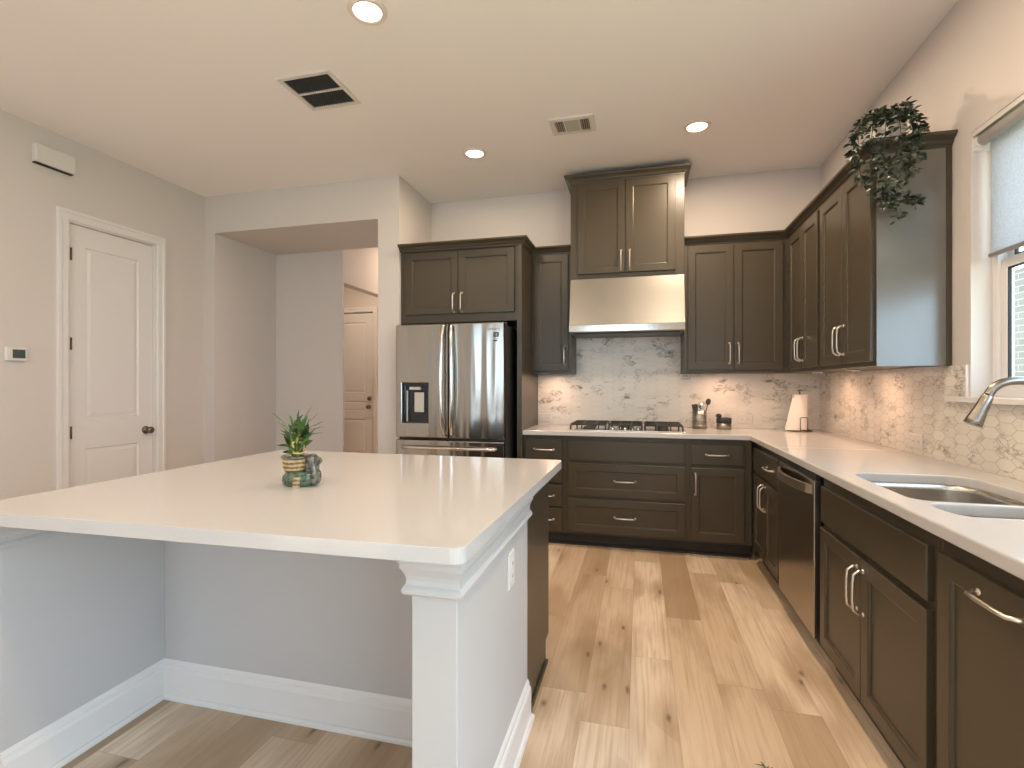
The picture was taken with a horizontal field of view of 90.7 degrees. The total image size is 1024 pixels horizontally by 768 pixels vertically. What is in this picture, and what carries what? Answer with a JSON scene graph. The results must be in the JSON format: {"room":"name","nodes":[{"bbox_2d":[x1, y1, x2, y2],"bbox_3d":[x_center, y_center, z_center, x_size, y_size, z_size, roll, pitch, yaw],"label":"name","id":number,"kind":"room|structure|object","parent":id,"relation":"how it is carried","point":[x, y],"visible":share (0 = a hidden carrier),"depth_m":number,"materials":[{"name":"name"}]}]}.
{"room":"kitchen","nodes":[
{"label":"kitchen","id":0,"kind":"room"},
{"bbox_2d":[0,109,204,499],"bbox_3d":[-3.771,-0.242,1.606,0.120,3.050,8.460,0,0,14],"label":"wall","id":1,"kind":"structure","parent":0,"point":[102,186],"depth_m":3.54,"materials":[{"name":"beige paint"}]},
{"bbox_2d":[4,346,26,360],"bbox_3d":[-3.261,-0.199,3.323,0.024,0.093,0.120,0,0,14],"label":"thermostat","id":2,"kind":"object","parent":1,"relation":"attached to","point":[11,353],"visible":1,"depth_m":3.31,"materials":[{"name":"white plastic"}]},
{"bbox_2d":[32,142,74,175],"bbox_3d":[-3.197,-1.567,3.531,0.045,0.131,0.248,0,0,14],"label":"door chime","id":3,"kind":"object","parent":1,"relation":"attached to","point":[42,155],"visible":1,"depth_m":3.51,"materials":[{"name":"white plastic"}]},
{"bbox_2d":[56,206,165,489],"bbox_3d":[-3.134,0.013,3.974,0.151,2.540,0.835,0,0,14],"label":"door","id":4,"kind":"structure","parent":1,"relation":"in","point":[111,287],"depth_m":3.93,"materials":[{"name":"white paint"}]},
{"bbox_2d":[205,178,377,462],"bbox_3d":[-1.926,-0.242,4.953,1.813,3.050,0.823,0,0,14],"label":"wall header","id":5,"kind":"structure","parent":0,"point":[245,233],"depth_m":4.84,"materials":[{"name":"beige paint"}]},
{"bbox_2d":[276,250,343,451],"bbox_3d":[-2.244,-0.242,5.474,0.940,3.050,0.029,0,0,14],"label":"wall","id":6,"kind":"structure","parent":0,"point":[310,285],"depth_m":5.43,"materials":[{"name":"beige paint"}]},
{"bbox_2d":[344,247,377,297],"bbox_3d":[-1.446,-1.422,6.954,0.120,0.690,3.229,0,0,14],"label":"wall","id":7,"kind":"structure","parent":0,"point":[360,265],"depth_m":5.73,"materials":[{"name":"beige paint"}]},
{"bbox_2d":[344,287,377,312],"bbox_3d":[-2.696,-0.242,7.987,3.050,3.050,0.120,0,0,14],"label":"wall","id":8,"kind":"structure","parent":0,"point":[352,298],"depth_m":7.85,"materials":[{"name":"beige paint"}]},
{"bbox_2d":[344,307,377,452],"bbox_3d":[-2.481,0.048,7.889,0.880,2.470,0.165,0,0,14],"label":"door","id":9,"kind":"structure","parent":8,"relation":"in","point":[360,329],"depth_m":7.85,"materials":[{"name":"white paint"}]},
{"bbox_2d":[0,0,957,202],"bbox_3d":[-1.698,-1.827,2.725,7.770,0.120,11.950,0,0,14],"label":"ceiling","id":10,"kind":"structure","parent":0,"point":[187,94],"depth_m":2.98,"materials":[{"name":"white paint"}]},
{"bbox_2d":[276,69,360,110],"bbox_3d":[-1.154,-1.762,3.045,0.344,0.010,0.344,0,0,14],"label":"ceiling vent","id":11,"kind":"object","parent":10,"relation":"in","point":[318,90],"visible":1,"depth_m":3.03,"materials":[{"name":"white plastic"}]},
{"bbox_2d":[347,0,386,24],"bbox_3d":[-0.683,-1.761,2.391,0.184,0.012,0.184,0,0,14],"label":"recessed light","id":12,"kind":"object","parent":10,"relation":"in","point":[368,12],"visible":1,"depth_m":2.39,"materials":[{"name":"beige"}]},
{"bbox_2d":[463,147,486,158],"bbox_3d":[-0.285,-1.761,3.865,0.184,0.012,0.184,0,0,14],"label":"recessed light","id":13,"kind":"object","parent":10,"relation":"in","point":[473,152],"visible":1,"depth_m":3.86,"materials":[{"name":"white"}]},
{"bbox_2d":[548,113,595,135],"bbox_3d":[0.413,-1.761,3.444,0.300,0.010,0.224,0,0,14],"label":"ceiling vent","id":14,"kind":"object","parent":10,"relation":"in","point":[586,122],"visible":1,"depth_m":3.43,"materials":[{"name":"white plastic"}]},
{"bbox_2d":[683,119,710,132],"bbox_3d":[1.267,-1.761,3.462,0.184,0.012,0.184,0,0,14],"label":"recessed light","id":15,"kind":"object","parent":10,"relation":"in","point":[699,125],"visible":1,"depth_m":3.45,"materials":[{"name":"white"}]},
{"bbox_2d":[61,537,903,767],"bbox_3d":[-1.698,1.333,2.725,7.770,0.100,11.950,0,0,14],"label":"floor","id":16,"kind":"structure","parent":0,"point":[657,659],"depth_m":2.04,"materials":[{"name":"brown wood"}]},
{"bbox_2d":[0,481,548,767],"bbox_3d":[-0.712,0.845,1.967,1.564,0.876,1.285,0,0,14],"label":"kitchen island","id":17,"kind":"object","parent":16,"relation":"on","point":[446,663],"visible":0.72,"depth_m":1.84,"materials":[{"name":"grey paint"}]},
{"bbox_2d":[0,450,560,564],"bbox_3d":[-0.708,0.388,1.972,1.608,0.038,1.404,0,0,14],"label":"island countertop","id":18,"kind":"structure","parent":17,"relation":"on","point":[432,509],"depth_m":1.52,"materials":[{"name":"white stone"}]},
{"bbox_2d":[272,405,323,487],"bbox_3d":[-0.779,0.224,1.837,0.174,0.290,0.136,0,0,30],"label":"bamboo plant","id":19,"kind":"object","parent":18,"relation":"on","point":[301,469],"visible":1,"depth_m":1.82,"materials":[{"name":"green plant"}]},
{"bbox_2d":[508,548,514,590],"bbox_3d":[-0.001,0.618,1.687,0.008,0.118,0.072,0,0,14],"label":"wall outlet","id":20,"kind":"object","parent":17,"relation":"attached to","point":[511,556],"visible":1,"depth_m":1.68,"materials":[{"name":"white plastic"}]},
{"bbox_2d":[378,176,430,453],"bbox_3d":[-0.952,-0.242,4.707,0.197,3.050,0.823,0,0,14],"label":"wall pier","id":21,"kind":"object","parent":16,"relation":"on","point":[404,215],"visible":0.36,"depth_m":4.32,"materials":[{"name":"beige paint"}]},
{"bbox_2d":[396,322,516,457],"bbox_3d":[-0.419,0.384,4.332,0.910,1.738,0.827,0,0,14],"label":"refrigerator","id":22,"kind":"object","parent":16,"relation":"on","point":[456,383],"visible":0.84,"depth_m":4.00,"materials":[{"name":"grey metal"}]},
{"bbox_2d":[401,245,537,458],"bbox_3d":[-0.361,0.078,4.467,1.064,2.410,0.704,0,0,14],"label":"tall cabinet","id":23,"kind":"object","parent":16,"relation":"on","point":[481,284],"visible":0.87,"depth_m":4.16,"materials":[{"name":"brown paint"}]},
{"bbox_2d":[397,235,570,254],"bbox_3d":[-0.228,-1.143,4.269,1.416,0.060,0.403,0,0,14],"label":"crown molding","id":24,"kind":"structure","parent":23,"relation":"on","point":[524,240],"depth_m":4.17,"materials":[{"name":"brown paint"}]},
{"bbox_2d":[523,435,565,543],"bbox_3d":[0.325,0.845,4.313,0.340,0.876,0.668,0,0,14],"label":"base cabinet","id":25,"kind":"object","parent":16,"relation":"on","point":[550,447],"visible":0.5,"depth_m":4.01,"materials":[{"name":"brown paint"}]},
{"bbox_2d":[522,424,902,452],"bbox_3d":[1.208,0.388,3.740,2.334,0.038,1.344,0,0,14],"label":"countertop","id":26,"kind":"structure","parent":25,"relation":"on","point":[768,438],"depth_m":3.72,"materials":[{"name":"white stone"}]},
{"bbox_2d":[568,420,684,432],"bbox_3d":[0.939,0.343,4.167,0.890,0.050,0.500,0,0,14],"label":"gas cooktop","id":27,"kind":"object","parent":26,"relation":"in","point":[586,425],"visible":1,"depth_m":4.06,"materials":[{"name":"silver metal"}]},
{"bbox_2d":[568,425,684,432],"bbox_3d":[0.939,0.365,4.167,0.890,0.008,0.500,0,0,14],"label":"tray","id":28,"kind":"object","parent":27,"relation":"attached to","point":[576,427],"depth_m":4.01,"materials":[{"name":"silver metal"}]},
{"bbox_2d":[692,410,706,428],"bbox_3d":[1.549,0.293,4.178,0.117,0.150,0.117,0,0,14],"label":"utensil crock","id":29,"kind":"object","parent":26,"relation":"on","point":[699,418],"visible":1,"depth_m":4.13,"materials":[{"name":"silver metal"}]},
{"bbox_2d":[692,404,697,410],"bbox_3d":[1.522,0.265,4.205,0.053,0.198,0.029,0,0,14],"label":"spatula","id":30,"kind":"object","parent":29,"relation":"in","point":[694,406],"visible":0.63,"depth_m":4.21,"materials":[{"name":"grey metal"}]},
{"bbox_2d":[698,402,703,410],"bbox_3d":[1.552,0.256,4.155,0.017,0.215,0.040,0,0,-43],"label":"serving spoon","id":31,"kind":"object","parent":29,"relation":"in","point":[700,405],"visible":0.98,"depth_m":4.15,"materials":[{"name":"silver metal"}]},
{"bbox_2d":[706,398,710,410],"bbox_3d":[1.602,0.242,4.173,0.075,0.245,0.016,0,0,6],"label":"serving spoon","id":32,"kind":"object","parent":29,"relation":"in","point":[708,401],"visible":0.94,"depth_m":4.17,"materials":[{"name":"grey metal"}]},
{"bbox_2d":[716,414,731,429],"bbox_3d":[1.732,0.305,4.141,0.124,0.126,0.116,0,0,14],"label":"tin","id":33,"kind":"object","parent":26,"relation":"on","point":[724,423],"visible":1,"depth_m":4.10,"materials":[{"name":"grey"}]},
{"bbox_2d":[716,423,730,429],"bbox_3d":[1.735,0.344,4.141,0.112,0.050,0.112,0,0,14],"label":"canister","id":34,"kind":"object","parent":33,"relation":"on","point":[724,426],"depth_m":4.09,"materials":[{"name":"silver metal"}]},
{"bbox_2d":[787,390,812,431],"bbox_3d":[2.259,0.205,3.967,0.178,0.326,0.178,0,0,14],"label":"paper towel holder","id":35,"kind":"object","parent":26,"relation":"on","point":[800,430],"visible":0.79,"depth_m":3.89,"materials":[{"name":"brown metal"}]},
{"bbox_2d":[785,394,807,429],"bbox_3d":[2.230,0.220,3.973,0.171,0.278,0.114,0,0,14],"label":"paper towel roll","id":36,"kind":"object","parent":35,"relation":"on","point":[798,407],"visible":0.9,"depth_m":3.92,"materials":[{"name":"beige paper"}]},
{"bbox_2d":[565,436,687,552],"bbox_3d":[0.935,0.845,4.158,0.920,0.876,0.668,0,0,14],"label":"base cabinet","id":37,"kind":"object","parent":16,"relation":"on","point":[621,492],"visible":0.99,"depth_m":3.88,"materials":[{"name":"brown paint"}]},
{"bbox_2d":[687,439,751,557],"bbox_3d":[1.595,0.845,3.991,0.442,0.876,0.668,0,0,14],"label":"base cabinet","id":38,"kind":"object","parent":16,"relation":"on","point":[719,471],"visible":0.95,"depth_m":3.72,"materials":[{"name":"brown paint"}]},
{"bbox_2d":[753,444,780,584],"bbox_3d":[1.933,0.845,3.227,0.668,0.876,0.726,0,0,14],"label":"base cabinet","id":39,"kind":"object","parent":16,"relation":"on","point":[766,462],"visible":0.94,"depth_m":3.25,"materials":[{"name":"brown paint"}]},
{"bbox_2d":[777,456,823,640],"bbox_3d":[1.745,0.849,2.566,0.672,0.868,0.612,0,0,14],"label":"dishwasher","id":40,"kind":"object","parent":16,"relation":"on","point":[800,522],"visible":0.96,"depth_m":2.52,"materials":[{"name":"grey metal"}]},
{"bbox_2d":[820,478,942,767],"bbox_3d":[1.564,0.845,1.772,0.668,0.876,0.925,0,0,14],"label":"base cabinet","id":41,"kind":"object","parent":16,"relation":"on","point":[878,568],"visible":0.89,"depth_m":1.71,"materials":[{"name":"brown paint"}]},
{"bbox_2d":[775,447,1023,579],"bbox_3d":[1.602,0.388,1.873,0.653,0.038,2.079,0,0,14],"label":"countertop","id":42,"kind":"structure","parent":41,"relation":"on","point":[999,542],"depth_m":1.77,"materials":[{"name":"white stone"}]},
{"bbox_2d":[872,482,1023,519],"bbox_3d":[1.524,0.515,1.718,0.438,0.215,0.755,0,0,14],"label":"sink","id":43,"kind":"object","parent":42,"relation":"in","point":[928,492],"visible":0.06,"depth_m":2.03,"materials":[{"name":"silver metal"}]},
{"bbox_2d":[963,377,1023,427],"bbox_3d":[1.647,0.172,1.601,0.317,0.393,0.140,0,0,14],"label":"faucet","id":44,"kind":"object","parent":42,"relation":"on","point":[976,417],"visible":1,"depth_m":1.65,"materials":[{"name":"silver metal"}]},
{"bbox_2d":[937,539,1023,767],"bbox_3d":[1.393,0.845,1.099,0.668,0.876,0.460,0,0,14],"label":"base cabinet","id":45,"kind":"object","parent":16,"relation":"on","point":[980,604],"visible":0.98,"depth_m":1.23,"materials":[{"name":"brown paint"}]},
{"bbox_2d":[431,167,819,536],"bbox_3d":[0.849,-0.242,4.587,3.747,3.050,0.120,0,0,14],"label":"wall","id":46,"kind":"structure","parent":0,"point":[769,200],"depth_m":4.34,"materials":[{"name":"beige paint"}]},
{"bbox_2d":[531,253,575,374],"bbox_3d":[0.368,-0.607,4.456,0.352,1.040,0.369,0,0,14],"label":"upper cabinet","id":47,"kind":"object","parent":46,"relation":"attached to","point":[553,348],"visible":0.97,"depth_m":4.33,"materials":[{"name":"brown paint"}]},
{"bbox_2d":[571,174,683,279],"bbox_3d":[0.965,-1.270,4.260,0.900,0.805,0.454,0,0,14],"label":"upper cabinet","id":48,"kind":"object","parent":46,"relation":"attached to","point":[626,227],"visible":0.99,"depth_m":4.08,"materials":[{"name":"brown paint"}]},
{"bbox_2d":[564,163,691,194],"bbox_3d":[0.967,-1.689,4.266,0.998,0.060,0.443,0,0,14],"label":"crown molding","id":49,"kind":"structure","parent":48,"relation":"on","point":[685,168],"depth_m":4.07,"materials":[{"name":"brown paint"}]},
{"bbox_2d":[569,274,685,337],"bbox_3d":[0.958,-0.636,4.232,0.898,0.458,0.512,0,0,14],"label":"range hood","id":50,"kind":"object","parent":46,"relation":"attached to","point":[641,306],"visible":1,"depth_m":4.04,"materials":[{"name":"silver metal"}]},
{"bbox_2d":[574,331,679,337],"bbox_3d":[0.967,-0.414,4.268,0.838,0.005,0.390,0,0,14],"label":"tray","id":51,"kind":"object","parent":50,"relation":"on","point":[656,334],"depth_m":4.20,"materials":[{"name":"metal"}]},
{"bbox_2d":[538,336,818,428],"bbox_3d":[1.367,-0.021,4.388,2.323,0.779,0.010,0,0,14],"label":"backsplash","id":52,"kind":"structure","parent":46,"relation":"attached to","point":[634,378],"depth_m":4.41,"materials":[{"name":"stone"}]},
{"bbox_2d":[539,413,551,421],"bbox_3d":[0.306,0.308,4.648,0.118,0.078,0.008,0,0,14],"label":"wall outlet","id":53,"kind":"object","parent":52,"relation":"attached to","point":[543,417],"visible":1,"depth_m":4.64,"materials":[{"name":"white plastic"}]},
{"bbox_2d":[737,414,751,423],"bbox_3d":[1.949,0.295,4.231,0.118,0.078,0.008,0,0,14],"label":"wall outlet","id":54,"kind":"object","parent":52,"relation":"attached to","point":[741,419],"visible":1,"depth_m":4.23,"materials":[{"name":"white plastic"}]},
{"bbox_2d":[681,239,832,373],"bbox_3d":[1.936,-0.607,4.058,1.079,1.040,0.369,0,0,14],"label":"upper cabinet","id":55,"kind":"object","parent":46,"relation":"attached to","point":[736,293],"visible":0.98,"depth_m":3.96,"materials":[{"name":"brown paint"}]},
{"bbox_2d":[820,0,1023,398],"bbox_3d":[1.586,-0.242,0.173,0.150,3.050,8.315,0,0,14],"label":"wall","id":56,"kind":"structure","parent":0,"point":[969,69],"depth_m":2.26,"materials":[{"name":"beige paint"}]},
{"bbox_2d":[684,129,957,245],"bbox_3d":[1.719,-1.143,3.198,0.760,0.060,1.712,0,0,2],"label":"crown molding","id":57,"kind":"structure","parent":56,"relation":"attached to","point":[939,139],"depth_m":3.08,"materials":[{"name":"brown paint"}]},
{"bbox_2d":[788,209,866,372],"bbox_3d":[2.161,-0.607,3.502,0.369,1.040,0.716,0,0,14],"label":"upper cabinet","id":58,"kind":"object","parent":56,"relation":"attached to","point":[804,244],"visible":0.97,"depth_m":3.47,"materials":[{"name":"brown paint"}]},
{"bbox_2d":[820,146,951,369],"bbox_3d":[1.979,-0.605,2.784,0.369,1.044,0.762,0,0,14],"label":"upper cabinet","id":59,"kind":"object","parent":56,"relation":"attached to","point":[886,289],"visible":1,"depth_m":2.44,"materials":[{"name":"brown paint"}]},
{"bbox_2d":[843,96,930,224],"bbox_3d":[1.803,-1.064,2.459,0.336,0.647,0.312,0,0,14],"label":"trailing plant","id":60,"kind":"object","parent":59,"relation":"on","point":[894,123],"visible":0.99,"depth_m":2.37,"materials":[{"name":"green plant"}]},
{"bbox_2d":[819,365,1023,480],"bbox_3d":[2.059,0.141,2.364,0.010,0.454,3.594,0,0,14],"label":"backsplash","id":61,"kind":"structure","parent":56,"relation":"attached to","point":[881,407],"depth_m":2.58,"materials":[{"name":"tile"}]},
{"bbox_2d":[839,420,845,431],"bbox_3d":[2.369,0.301,3.629,0.008,0.075,0.125,0,0,14],"label":"wall outlet","id":62,"kind":"object","parent":61,"relation":"attached to","point":[842,424],"visible":1,"depth_m":3.62,"materials":[{"name":"white plastic"}]},
{"bbox_2d":[910,433,923,449],"bbox_3d":[2.123,0.301,2.655,0.008,0.075,0.125,0,0,14],"label":"wall outlet","id":63,"kind":"object","parent":61,"relation":"attached to","point":[916,440],"visible":1,"depth_m":2.64,"materials":[{"name":"white plastic"}]},
{"bbox_2d":[965,365,968,396],"bbox_3d":[2.030,-0.015,2.254,0.012,0.143,0.004,0,0,14],"label":"trim","id":64,"kind":"structure","parent":56,"relation":"attached to","point":[966,366],"depth_m":2.25,"materials":[{"name":"white paint"}]},
{"bbox_2d":[944,396,1023,404],"bbox_3d":[1.875,0.069,1.485,0.135,0.023,1.800,0,0,14],"label":"trim","id":65,"kind":"structure","parent":56,"relation":"attached to","point":[997,400],"depth_m":2.04,"materials":[{"name":"white paint"}]},
{"bbox_2d":[972,94,1023,257],"bbox_3d":[1.875,-0.830,1.472,0.068,0.561,1.564,0,0,14],"label":"roller shade","id":66,"kind":"object","parent":56,"relation":"attached to","point":[1003,134],"visible":1,"depth_m":2.09,"materials":[{"name":"white fabric"}]},
{"bbox_2d":[993,248,1023,397],"bbox_3d":[1.946,-0.527,1.451,0.060,1.168,1.570,0,0,14],"label":"window","id":67,"kind":"structure","parent":56,"relation":"in","point":[1004,264],"depth_m":2.17,"materials":[{"name":"white paint"}]},
{"bbox_3d":[6.582,1.633,-1.668,10.420,0.100,24.000,0,0,14],"label":"ground","id":68,"kind":"structure","parent":0,"visible":0},
{"bbox_2d":[1015,267,1023,376],"bbox_3d":[6.035,0.133,6.311,0.200,2.900,12.800,0,0,14],"label":"wall","id":69,"kind":"structure","parent":68,"relation":"on","point":[1019,273],"depth_m":5.77,"materials":[{"name":"brick"}]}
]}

